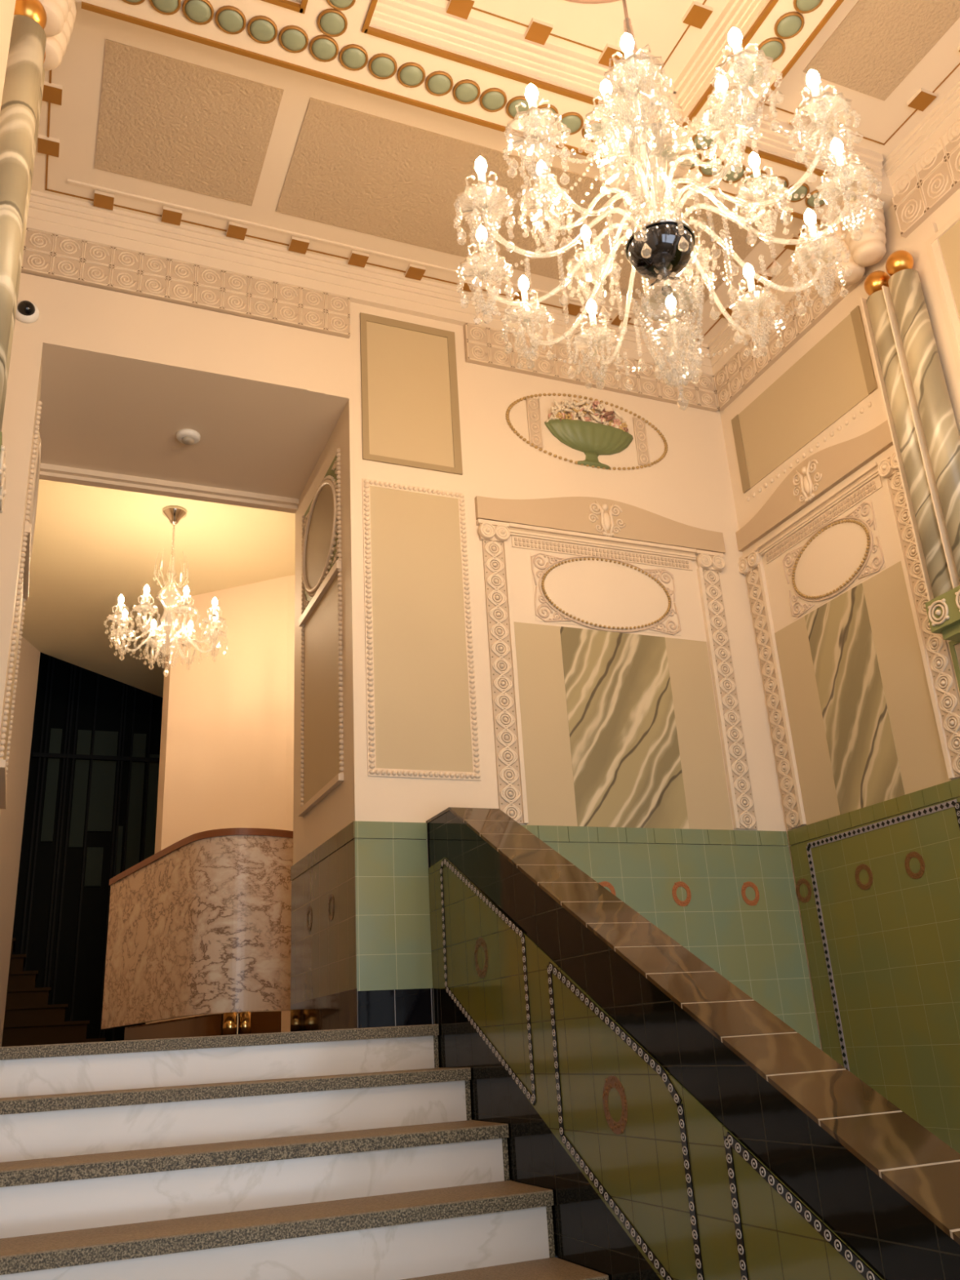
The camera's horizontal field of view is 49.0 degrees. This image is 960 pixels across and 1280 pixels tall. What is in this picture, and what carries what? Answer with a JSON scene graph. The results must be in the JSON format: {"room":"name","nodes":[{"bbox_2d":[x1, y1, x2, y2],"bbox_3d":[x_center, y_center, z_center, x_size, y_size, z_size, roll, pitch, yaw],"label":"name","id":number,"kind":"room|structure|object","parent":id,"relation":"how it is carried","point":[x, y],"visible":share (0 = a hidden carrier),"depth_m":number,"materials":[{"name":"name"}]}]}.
{"room":"entrance hall staircase","nodes":[
{"label":"entrance hall staircase","id":0,"kind":"room"},
{"bbox_2d":[0,0,15,110],"bbox_3d":[-0.968,-0.460,1.715,0.078,5.050,1.450,5,-23,-22],"label":"wall","id":1,"kind":"structure","parent":0,"point":[6,6],"depth_m":2.77,"materials":[{"name":"beige paint"}]},
{"bbox_2d":[0,635,39,1047],"bbox_3d":[-4.106,1.471,8.388,0.228,3.549,1.727,-3,-21,-1],"label":"wall","id":2,"kind":"structure","parent":0,"point":[11,818],"depth_m":9.09,"materials":[{"name":"paint"}]},
{"bbox_2d":[21,479,295,697],"bbox_3d":[-3.369,-0.588,8.440,7.200,0.245,6.200,5,-23,-22],"label":"ceiling","id":3,"kind":"structure","parent":0,"point":[92,546],"depth_m":8.19,"materials":[{"name":"paint"}]},
{"bbox_2d":[103,505,228,676],"bbox_3d":[-2.122,-0.333,7.225,0.796,1.238,0.774,-16,-24,30],"label":"crystal chandelier","id":4,"kind":"object","parent":3,"relation":"hanging from","point":[175,513],"visible":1,"depth_m":7.13,"materials":[{"name":"clear glass"}]},
{"bbox_2d":[39,330,349,498],"bbox_3d":[-1.476,-1.471,5.378,1.343,0.995,1.100,5,-23,-22],"label":"soffit","id":5,"kind":"structure","parent":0,"point":[100,412],"depth_m":5.10,"materials":[{"name":"beige paint"}]},
{"bbox_2d":[39,462,298,513],"bbox_3d":[-1.641,-0.805,5.629,1.343,0.050,0.080,5,-23,-22],"label":"molding","id":6,"kind":"structure","parent":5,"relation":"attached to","point":[47,472],"depth_m":5.60,"materials":[{"name":"beige paint"}]},
{"bbox_2d":[176,428,200,444],"bbox_3d":[-1.437,-0.989,5.187,0.116,0.044,0.116,5,-23,-22],"label":"smoke detector","id":7,"kind":"object","parent":5,"relation":"attached to","point":[185,436],"visible":1,"depth_m":5.16,"materials":[{"name":"white plastic"}]},
{"bbox_2d":[145,574,294,1031],"bbox_3d":[-1.282,1.227,8.199,2.949,3.549,0.708,-11,-22,18],"label":"wall","id":8,"kind":"structure","parent":0,"point":[226,761],"depth_m":8.31,"materials":[{"name":"paint"}]},
{"bbox_2d":[0,272,822,1051],"bbox_3d":[-0.867,0.581,4.804,5.300,5.300,1.111,5,-23,-22],"label":"wall","id":9,"kind":"structure","parent":0,"point":[691,486],"depth_m":4.97,"materials":[{"name":"beige paint"}]},
{"bbox_2d":[0,400,42,808],"bbox_3d":[-1.995,-0.151,4.579,0.032,1.632,0.740,5,-23,-22],"label":"panel","id":10,"kind":"object","parent":9,"relation":"attached to","point":[22,596],"visible":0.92,"depth_m":4.48,"materials":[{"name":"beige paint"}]},
{"bbox_2d":[15,300,39,323],"bbox_3d":[-1.923,-1.401,4.465,0.104,0.104,0.072,5,-23,-22],"label":"security camera","id":11,"kind":"object","parent":9,"relation":"attached to","point":[27,312],"visible":0.92,"depth_m":4.45,"materials":[{"name":"white plastic"}]},
{"bbox_2d":[21,227,350,338],"bbox_3d":[-1.312,-1.633,4.855,1.467,0.222,0.033,5,-23,-22],"label":"frieze","id":12,"kind":"object","parent":9,"relation":"attached to","point":[45,255],"visible":1,"depth_m":4.82},
{"bbox_2d":[297,448,343,816],"bbox_3d":[-0.771,-0.035,5.075,0.032,1.632,0.740,5,-23,-22],"label":"panel","id":13,"kind":"object","parent":9,"relation":"attached to","point":[322,761],"visible":1,"depth_m":5.03,"materials":[{"name":"beige paint"}]},
{"bbox_2d":[290,821,357,1031],"bbox_3d":[-0.695,1.292,4.586,0.010,0.786,1.116,5,-23,-22],"label":"dado","id":14,"kind":"object","parent":9,"relation":"attached to","point":[323,948],"visible":1,"depth_m":4.51,"materials":[{"name":"tile"}]},
{"bbox_2d":[355,821,434,1028],"bbox_3d":[-0.343,1.113,4.172,0.307,0.786,0.016,5,-23,-22],"label":"dado","id":15,"kind":"object","parent":9,"relation":"attached to","point":[394,975],"visible":0.93,"depth_m":4.16,"materials":[{"name":"green tile"}]},
{"bbox_2d":[360,312,462,475],"bbox_3d":[-0.337,-1.202,5.125,0.497,0.824,0.010,5,-23,-22],"label":"wall panel","id":16,"kind":"object","parent":9,"relation":"attached to","point":[411,413],"visible":1,"depth_m":5.12,"materials":[{"name":"beige paint"}]},
{"bbox_2d":[362,478,480,780],"bbox_3d":[-0.268,-0.071,4.692,0.505,1.400,0.022,5,-23,-22],"label":"wall panel","id":17,"kind":"object","parent":9,"relation":"attached to","point":[422,714],"visible":1,"depth_m":4.67,"materials":[{"name":"beige paint"}]},
{"bbox_2d":[26,69,824,376],"bbox_3d":[-0.135,-1.937,4.810,3.676,0.182,1.220,5,-23,-22],"label":"crown molding","id":18,"kind":"structure","parent":9,"relation":"attached to","point":[98,222],"depth_m":5.14,"materials":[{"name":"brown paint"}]},
{"bbox_2d":[475,519,528,823],"bbox_3d":[0.104,0.110,4.763,0.160,1.446,0.048,5,-23,-22],"label":"pilaster","id":19,"kind":"object","parent":9,"relation":"attached to","point":[494,535],"visible":0.98,"depth_m":4.76,"materials":[{"name":"beige paint"}]},
{"bbox_2d":[505,392,667,470],"bbox_3d":[0.580,-1.095,5.452,0.953,0.427,0.078,5,-23,-22],"label":"medallion","id":20,"kind":"object","parent":9,"relation":"attached to","point":[593,437],"visible":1,"depth_m":5.43,"materials":[{"name":"beige paint"}]},
{"bbox_2d":[544,418,633,470],"bbox_3d":[0.588,-1.006,5.417,0.523,0.222,0.076,5,-23,-22],"label":"bowl","id":21,"kind":"object","parent":20,"relation":"on","point":[592,438],"depth_m":5.41,"materials":[{"name":"green"}]},
{"bbox_2d":[462,322,718,412],"bbox_3d":[0.623,-1.450,5.640,1.509,0.222,0.033,5,-23,-22],"label":"frieze","id":22,"kind":"object","parent":9,"relation":"attached to","point":[483,346],"visible":0.86,"depth_m":5.59},
{"bbox_2d":[475,495,725,554],"bbox_3d":[0.631,-0.614,5.296,1.404,0.216,0.042,5,-23,-22],"label":"pediment","id":23,"kind":"object","parent":9,"relation":"attached to","point":[602,517],"visible":1,"depth_m":5.27,"materials":[{"name":"beige paint"}]},
{"bbox_2d":[508,522,696,570],"bbox_3d":[0.625,-0.458,5.235,1.056,0.110,0.034,5,-23,-22],"label":"cornice molding","id":24,"kind":"structure","parent":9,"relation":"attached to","point":[522,536],"depth_m":5.22,"materials":[{"name":"beige paint"}]},
{"bbox_2d":[530,551,680,635],"bbox_3d":[0.624,-0.226,5.150,0.802,0.400,0.023,5,-23,-22],"label":"panel","id":25,"kind":"object","parent":9,"relation":"attached to","point":[589,593],"visible":1,"depth_m":5.14,"materials":[{"name":"beige paint"}]},
{"bbox_2d":[513,622,733,830],"bbox_3d":[0.668,0.405,4.917,1.072,0.951,0.006,5,-23,-22],"label":"painted panel","id":26,"kind":"object","parent":9,"relation":"attached to","point":[621,730],"visible":1,"depth_m":4.90,"materials":[{"name":"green paint"}]},
{"bbox_2d":[521,825,821,1049],"bbox_3d":[0.762,1.494,4.507,1.611,1.382,0.017,5,-23,-22],"label":"dado","id":27,"kind":"object","parent":9,"relation":"attached to","point":[728,898],"visible":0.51,"depth_m":4.74,"materials":[{"name":"green tile"}]},
{"bbox_2d":[694,549,757,829],"bbox_3d":[1.233,0.217,5.221,0.164,1.446,0.048,5,-23,-22],"label":"pilaster","id":28,"kind":"object","parent":9,"relation":"attached to","point":[709,564],"visible":1,"depth_m":5.21,"materials":[{"name":"beige paint"}]},
{"bbox_2d":[31,0,959,344],"bbox_3d":[0.311,-2.989,2.734,5.300,0.250,5.850,5,-23,-22],"label":"ceiling","id":29,"kind":"structure","parent":0,"point":[658,24],"depth_m":4.43,"materials":[{"name":"beige paint"}]},
{"bbox_2d":[94,39,284,205],"bbox_3d":[-1.226,-2.125,4.393,0.675,0.006,0.660,5,-23,-22],"label":"ceiling panel","id":30,"kind":"object","parent":29,"relation":"attached to","point":[164,120],"visible":1,"depth_m":4.36,"materials":[{"name":"beige paint"}]},
{"bbox_2d":[299,0,377,36],"bbox_3d":[-0.298,-2.503,3.279,0.320,0.198,1.334,5,-23,-22],"label":"ceiling beam","id":31,"kind":"structure","parent":29,"relation":"attached to","point":[334,17],"depth_m":3.74,"materials":[{"name":"brown paint"}]},
{"bbox_2d":[275,97,625,280],"bbox_3d":[-0.123,-2.021,4.840,1.495,0.006,0.660,5,-23,-22],"label":"ceiling panel","id":32,"kind":"object","parent":29,"relation":"attached to","point":[350,169],"visible":0.79,"depth_m":4.77,"materials":[{"name":"beige paint"}]},
{"bbox_2d":[75,0,893,225],"bbox_3d":[0.149,-2.190,4.170,3.676,0.198,0.293,5,-23,-22],"label":"ceiling beam","id":33,"kind":"structure","parent":29,"relation":"attached to","point":[417,53],"depth_m":4.02,"materials":[{"name":"brown paint"}]},
{"bbox_2d":[445,0,712,71],"bbox_3d":[0.428,-2.522,3.595,1.167,0.020,1.141,5,-23,-22],"label":"ornament","id":34,"kind":"object","parent":29,"relation":"attached to","point":[538,31],"visible":0.88,"depth_m":4.03,"materials":[{"name":"brown paint"}]},
{"bbox_2d":[564,0,620,4],"bbox_3d":[0.438,-2.522,3.576,0.800,0.035,0.800,5,-23,-22],"label":"ceiling rose","id":35,"kind":"object","parent":29,"relation":"attached to","point":[584,2],"visible":1,"depth_m":3.94,"materials":[{"name":"white paint"}]},
{"bbox_2d":[453,0,883,410],"bbox_3d":[0.495,-1.571,3.212,1.201,2.015,1.201,5,-23,-22],"label":"crystal chandelier","id":36,"kind":"object","parent":35,"relation":"hanging from","point":[660,250],"visible":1,"depth_m":2.98,"materials":[{"name":"clear glass"}]},
{"bbox_2d":[640,266,696,321],"bbox_3d":[0.529,-1.009,2.998,0.155,0.130,0.155,5,-23,-22],"label":"bulb","id":37,"kind":"object","parent":36,"relation":"on","point":[660,274],"depth_m":3.01,"materials":[{"name":"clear glass"}]},
{"bbox_2d":[585,195,768,312],"bbox_3d":[0.980,-1.916,5.288,0.675,0.006,0.660,5,-23,-22],"label":"ceiling panel","id":38,"kind":"object","parent":29,"relation":"attached to","point":[738,236],"visible":0.36,"depth_m":5.28,"materials":[{"name":"beige paint"}]},
{"bbox_2d":[673,0,844,151],"bbox_3d":[1.156,-2.366,3.870,0.318,0.198,1.334,5,-23,-22],"label":"ceiling beam","id":39,"kind":"structure","parent":29,"relation":"attached to","point":[784,29],"depth_m":4.01,"materials":[{"name":"brown paint"}]},
{"bbox_2d":[803,0,959,101],"bbox_3d":[1.847,-2.607,3.618,0.425,0.006,1.762,5,-23,-22],"label":"ceiling panel","id":40,"kind":"object","parent":29,"relation":"attached to","point":[877,43],"visible":1,"depth_m":4.18,"materials":[{"name":"beige paint"}]},
{"bbox_2d":[720,187,959,1049],"bbox_3d":[2.736,-0.418,2.760,0.354,5.300,5.850,5,-23,-22],"label":"wall","id":41,"kind":"structure","parent":0,"point":[873,416],"depth_m":5.11,"materials":[{"name":"beige paint"}]},
{"bbox_2d":[737,546,806,830],"bbox_3d":[1.444,0.218,5.257,0.048,1.446,0.168,5,-23,-22],"label":"pilaster","id":42,"kind":"object","parent":41,"relation":"attached to","point":[750,564],"visible":1,"depth_m":5.23,"materials":[{"name":"beige paint"}]},
{"bbox_2d":[713,266,866,410],"bbox_3d":[1.555,-1.588,5.425,0.033,0.222,1.151,5,-23,-22],"label":"frieze","id":43,"kind":"object","parent":41,"relation":"attached to","point":[740,371],"visible":0.71,"depth_m":5.44},
{"bbox_2d":[731,306,877,493],"bbox_3d":[1.589,-1.173,5.274,0.010,0.453,1.012,5,-23,-22],"label":"wall panel","id":44,"kind":"object","parent":41,"relation":"attached to","point":[837,374],"visible":1,"depth_m":5.22,"materials":[{"name":"beige paint"}]},
{"bbox_2d":[746,401,871,501],"bbox_3d":[1.599,-0.910,5.198,0.016,0.027,0.949,5,-23,-22],"label":"panel molding","id":45,"kind":"object","parent":41,"relation":"attached to","point":[869,404],"visible":1,"depth_m":5.15,"materials":[{"name":"beige paint"}]},
{"bbox_2d":[735,419,893,551],"bbox_3d":[1.593,-0.775,5.128,0.042,0.218,1.173,5,-23,-22],"label":"pediment","id":46,"kind":"object","parent":41,"relation":"attached to","point":[827,468],"visible":0.99,"depth_m":5.08,"materials":[{"name":"beige paint"}]},
{"bbox_2d":[755,462,882,564],"bbox_3d":[1.611,-0.588,5.051,0.034,0.110,0.876,5,-23,-22],"label":"entablature","id":47,"kind":"object","parent":41,"relation":"attached to","point":[868,481],"visible":0.99,"depth_m":5.01,"materials":[{"name":"beige paint"}]},
{"bbox_2d":[782,497,885,620],"bbox_3d":[1.641,-0.374,4.951,0.025,0.357,0.637,5,-23,-22],"label":"panel","id":48,"kind":"object","parent":41,"relation":"attached to","point":[846,553],"visible":1,"depth_m":4.92,"materials":[{"name":"beige paint"}]},
{"bbox_2d":[764,45,959,196],"bbox_3d":[1.734,-2.331,4.076,0.846,0.182,1.265,5,-23,-22],"label":"crown molding","id":49,"kind":"structure","parent":41,"relation":"attached to","point":[942,117],"depth_m":4.53,"materials":[{"name":"brown paint"}]},
{"bbox_2d":[774,560,952,825],"bbox_3d":[1.675,0.263,4.732,0.006,0.971,0.890,5,-23,-22],"label":"painted panel","id":50,"kind":"object","parent":41,"relation":"attached to","point":[864,732],"visible":1,"depth_m":4.69,"materials":[{"name":"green paint"}]},
{"bbox_2d":[787,777,959,1153],"bbox_3d":[2.370,0.776,2.883,0.018,1.382,4.502,5,-23,-22],"label":"dado","id":51,"kind":"object","parent":41,"relation":"attached to","point":[877,885],"visible":1,"depth_m":4.37,"materials":[{"name":"green tile"}]},
{"bbox_2d":[837,194,959,582],"bbox_3d":[1.796,-1.077,4.421,0.196,1.918,0.275,5,-23,-22],"label":"wall column","id":52,"kind":"structure","parent":41,"relation":"attached to","point":[939,424],"depth_m":4.36,"materials":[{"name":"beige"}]},
{"bbox_2d":[860,222,959,600],"bbox_3d":[1.859,-0.956,4.372,0.150,1.650,0.400,5,-23,-22],"label":"backing","id":53,"kind":"object","parent":41,"relation":"attached to","point":[917,248],"visible":0.29,"depth_m":4.41,"materials":[{"name":"beige paint"}]},
{"bbox_2d":[876,449,959,778],"bbox_3d":[1.841,-0.148,4.364,0.048,1.446,0.156,5,-23,-22],"label":"pilaster","id":54,"kind":"object","parent":41,"relation":"attached to","point":[938,666],"visible":0.84,"depth_m":4.35,"materials":[{"name":"beige paint"}]},
{"bbox_2d":[891,119,959,237],"bbox_3d":[2.432,-2.450,3.462,0.035,0.306,2.960,5,-23,-22],"label":"frieze","id":55,"kind":"object","parent":41,"relation":"attached to","point":[939,180],"visible":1,"depth_m":4.54},
{"bbox_2d":[924,211,959,377],"bbox_3d":[2.282,-1.034,3.518,0.022,2.040,1.560,5,-23,-22],"label":"wall panel","id":56,"kind":"object","parent":41,"relation":"attached to","point":[948,236],"visible":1,"depth_m":4.41,"materials":[{"name":"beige paint"}]},
{"bbox_2d":[924,585,959,641],"bbox_3d":[1.887,-0.110,4.049,0.194,0.160,0.267,5,-23,-22],"label":"bracket","id":57,"kind":"object","parent":41,"relation":"attached to","point":[943,611],"visible":1,"depth_m":4.07,"materials":[{"name":"green paint"}]},
{"bbox_2d":[818,217,952,598],"bbox_3d":[1.744,-1.029,4.537,0.196,1.918,0.275,5,-23,-22],"label":"wall column","id":58,"kind":"structure","parent":57,"relation":"on","point":[939,575],"depth_m":4.42,"materials":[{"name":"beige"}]},
{"bbox_2d":[948,640,959,690],"bbox_3d":[1.974,0.146,4.019,0.010,0.430,0.360,5,-23,-22],"label":"wall panel","id":59,"kind":"object","parent":41,"relation":"attached to","point":[954,646],"visible":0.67,"depth_m":4.21,"materials":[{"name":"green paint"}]},
{"bbox_3d":[-2.712,2.522,6.093,7.200,0.206,6.140,5,-23,-22],"label":"floor","id":60,"kind":"structure","parent":0,"visible":0},
{"bbox_2d":[101,827,293,1040],"bbox_3d":[-1.746,1.762,6.012,0.454,1.046,1.872,14,-27,-39],"label":"reception desk","id":61,"kind":"object","parent":60,"relation":"on","point":[202,925],"visible":0.87,"depth_m":5.51,"materials":[{"name":"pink stone"}]},
{"bbox_2d":[108,827,293,885],"bbox_3d":[-1.775,1.291,6.192,0.454,0.037,1.872,14,-27,-39],"label":"countertop","id":62,"kind":"structure","parent":61,"relation":"on","point":[232,831],"depth_m":5.63,"materials":[{"name":"beige stone"}]},
{"bbox_3d":[0.649,1.963,0.946,4.950,0.200,5.700,5,-23,-22],"label":"floor","id":63,"kind":"structure","parent":0,"visible":0},
{"bbox_2d":[426,807,959,1279],"bbox_3d":[0.472,1.342,2.803,0.224,2.302,2.818,5,-23,-22],"label":"parapet","id":64,"kind":"object","parent":63,"relation":"on","point":[677,1128],"visible":1,"depth_m":2.69,"materials":[{"name":"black tile"}]},
{"bbox_3d":[-0.067,1.933,1.271,1.827,0.168,0.320,5,-23,-22],"label":"stair step","id":65,"kind":"structure","parent":63,"relation":"on","visible":0},
{"bbox_3d":[-0.190,1.882,1.587,1.827,0.168,0.320,5,-23,-22],"label":"stair step","id":66,"kind":"structure","parent":65,"relation":"on","visible":0},
{"bbox_3d":[-0.314,1.830,1.904,1.827,0.168,0.320,5,-23,-22],"label":"stair step","id":67,"kind":"structure","parent":66,"relation":"on","visible":0},
{"bbox_3d":[-0.438,1.778,2.221,1.827,0.168,0.320,5,-23,-22],"label":"stair step","id":68,"kind":"structure","parent":67,"relation":"on","visible":0},
{"bbox_2d":[400,1257,608,1279],"bbox_3d":[-0.561,1.727,2.538,1.827,0.168,0.322,5,-23,-22],"label":"stair step","id":69,"kind":"structure","parent":68,"relation":"on","point":[554,1268],"depth_m":2.87,"materials":[{"name":"stone"}]},
{"bbox_2d":[0,1180,555,1279],"bbox_3d":[-0.685,1.672,2.856,1.827,0.175,0.318,5,-23,-22],"label":"stair step","id":70,"kind":"structure","parent":69,"relation":"on","point":[399,1236],"depth_m":2.85,"materials":[{"name":"stone"}]},
{"bbox_2d":[0,1120,509,1238],"bbox_3d":[-0.809,1.619,3.173,1.827,0.165,0.321,5,-23,-22],"label":"stair step","id":71,"kind":"structure","parent":70,"relation":"on","point":[41,1196],"depth_m":3.09,"materials":[{"name":"stone"}]},
{"bbox_2d":[0,1067,471,1162],"bbox_3d":[-0.934,1.569,3.493,1.827,0.170,0.326,5,-23,-22],"label":"stair step","id":72,"kind":"structure","parent":71,"relation":"on","point":[80,1123],"depth_m":3.39,"materials":[{"name":"stone"}]},
{"bbox_2d":[0,1023,439,1097],"bbox_3d":[-1.009,1.478,3.700,1.827,0.156,0.063,5,-23,-22],"label":"stair step","id":73,"kind":"structure","parent":72,"relation":"on","point":[111,1065],"depth_m":3.71,"materials":[{"name":"stone"}]},
{"bbox_3d":[-4.945,4.580,11.116,7.200,0.200,5.600,5,-23,-22],"label":"floor","id":74,"kind":"structure","parent":0,"visible":0},
{"bbox_2d":[1,1038,105,1046],"bbox_3d":[-5.228,4.101,10.351,2.820,0.180,1.430,5,-23,-22],"label":"stair step","id":75,"kind":"structure","parent":74,"relation":"on","point":[90,1040],"depth_m":10.11,"materials":[{"name":"brown wood"}]},
{"bbox_2d":[1,1020,89,1043],"bbox_3d":[-5.320,3.940,10.405,2.663,0.170,1.380,5,-23,-22],"label":"stair step","id":76,"kind":"structure","parent":75,"relation":"on","point":[65,1030],"depth_m":10.18,"materials":[{"name":"brown wood"}]},
{"bbox_2d":[4,1004,67,1024],"bbox_3d":[-5.435,3.783,10.447,2.454,0.165,1.330,5,-23,-22],"label":"stair step","id":77,"kind":"structure","parent":76,"relation":"on","point":[54,1012],"depth_m":10.25,"materials":[{"name":"brown wood"}]},
{"bbox_2d":[5,986,51,1006],"bbox_3d":[-5.530,3.631,10.497,2.290,0.165,1.280,5,-23,-22],"label":"stair step","id":78,"kind":"structure","parent":77,"relation":"on","point":[24,996],"depth_m":10.32,"materials":[{"name":"brown wood"}]},
{"bbox_2d":[7,970,38,988],"bbox_3d":[-5.610,3.480,10.552,2.158,0.165,1.230,5,-23,-22],"label":"stair step","id":79,"kind":"structure","parent":78,"relation":"on","point":[24,979],"depth_m":10.40,"materials":[{"name":"brown wood"}]},
{"bbox_2d":[8,954,26,971],"bbox_3d":[-5.686,3.330,10.609,2.034,0.165,1.180,5,-23,-22],"label":"stair step","id":80,"kind":"structure","parent":79,"relation":"on","point":[17,962],"depth_m":10.48,"materials":[{"name":"brown wood"}]},
{"bbox_2d":[10,937,15,954],"bbox_3d":[-5.757,3.180,10.668,1.920,0.165,1.130,5,-23,-22],"label":"stair step","id":81,"kind":"structure","parent":80,"relation":"on","point":[13,943],"depth_m":10.62,"materials":[{"name":"brown wood"}]},
{"bbox_2d":[12,652,163,1041],"bbox_3d":[-4.320,2.186,12.806,2.400,5.400,0.160,5,-23,-22],"label":"cage","id":82,"kind":"object","parent":74,"relation":"on","point":[90,818],"visible":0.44,"depth_m":12.63,"materials":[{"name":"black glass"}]},
{"bbox_3d":[-1.528,-0.301,2.394,0.420,5.300,3.150,5,-23,-22],"label":"wall","id":83,"kind":"structure","parent":0,"visible":0},
{"bbox_2d":[0,431,6,513],"bbox_3d":[-1.333,-0.415,2.742,0.181,0.160,0.267,5,-23,-22],"label":"bracket","id":84,"kind":"object","parent":83,"relation":"attached to","point":[2,452],"visible":1,"depth_m":2.73,"materials":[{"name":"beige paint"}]},
{"bbox_2d":[0,0,76,431],"bbox_3d":[-1.423,-1.329,3.252,0.196,1.918,0.275,5,-23,-22],"label":"wall column","id":85,"kind":"structure","parent":84,"relation":"on","point":[55,47],"depth_m":3.29,"materials":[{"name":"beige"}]},
{"bbox_2d":[0,0,72,409],"bbox_3d":[-1.372,-1.377,3.135,0.196,1.918,0.275,5,-23,-22],"label":"wall column","id":86,"kind":"structure","parent":83,"relation":"attached to","point":[34,21],"depth_m":3.05,"materials":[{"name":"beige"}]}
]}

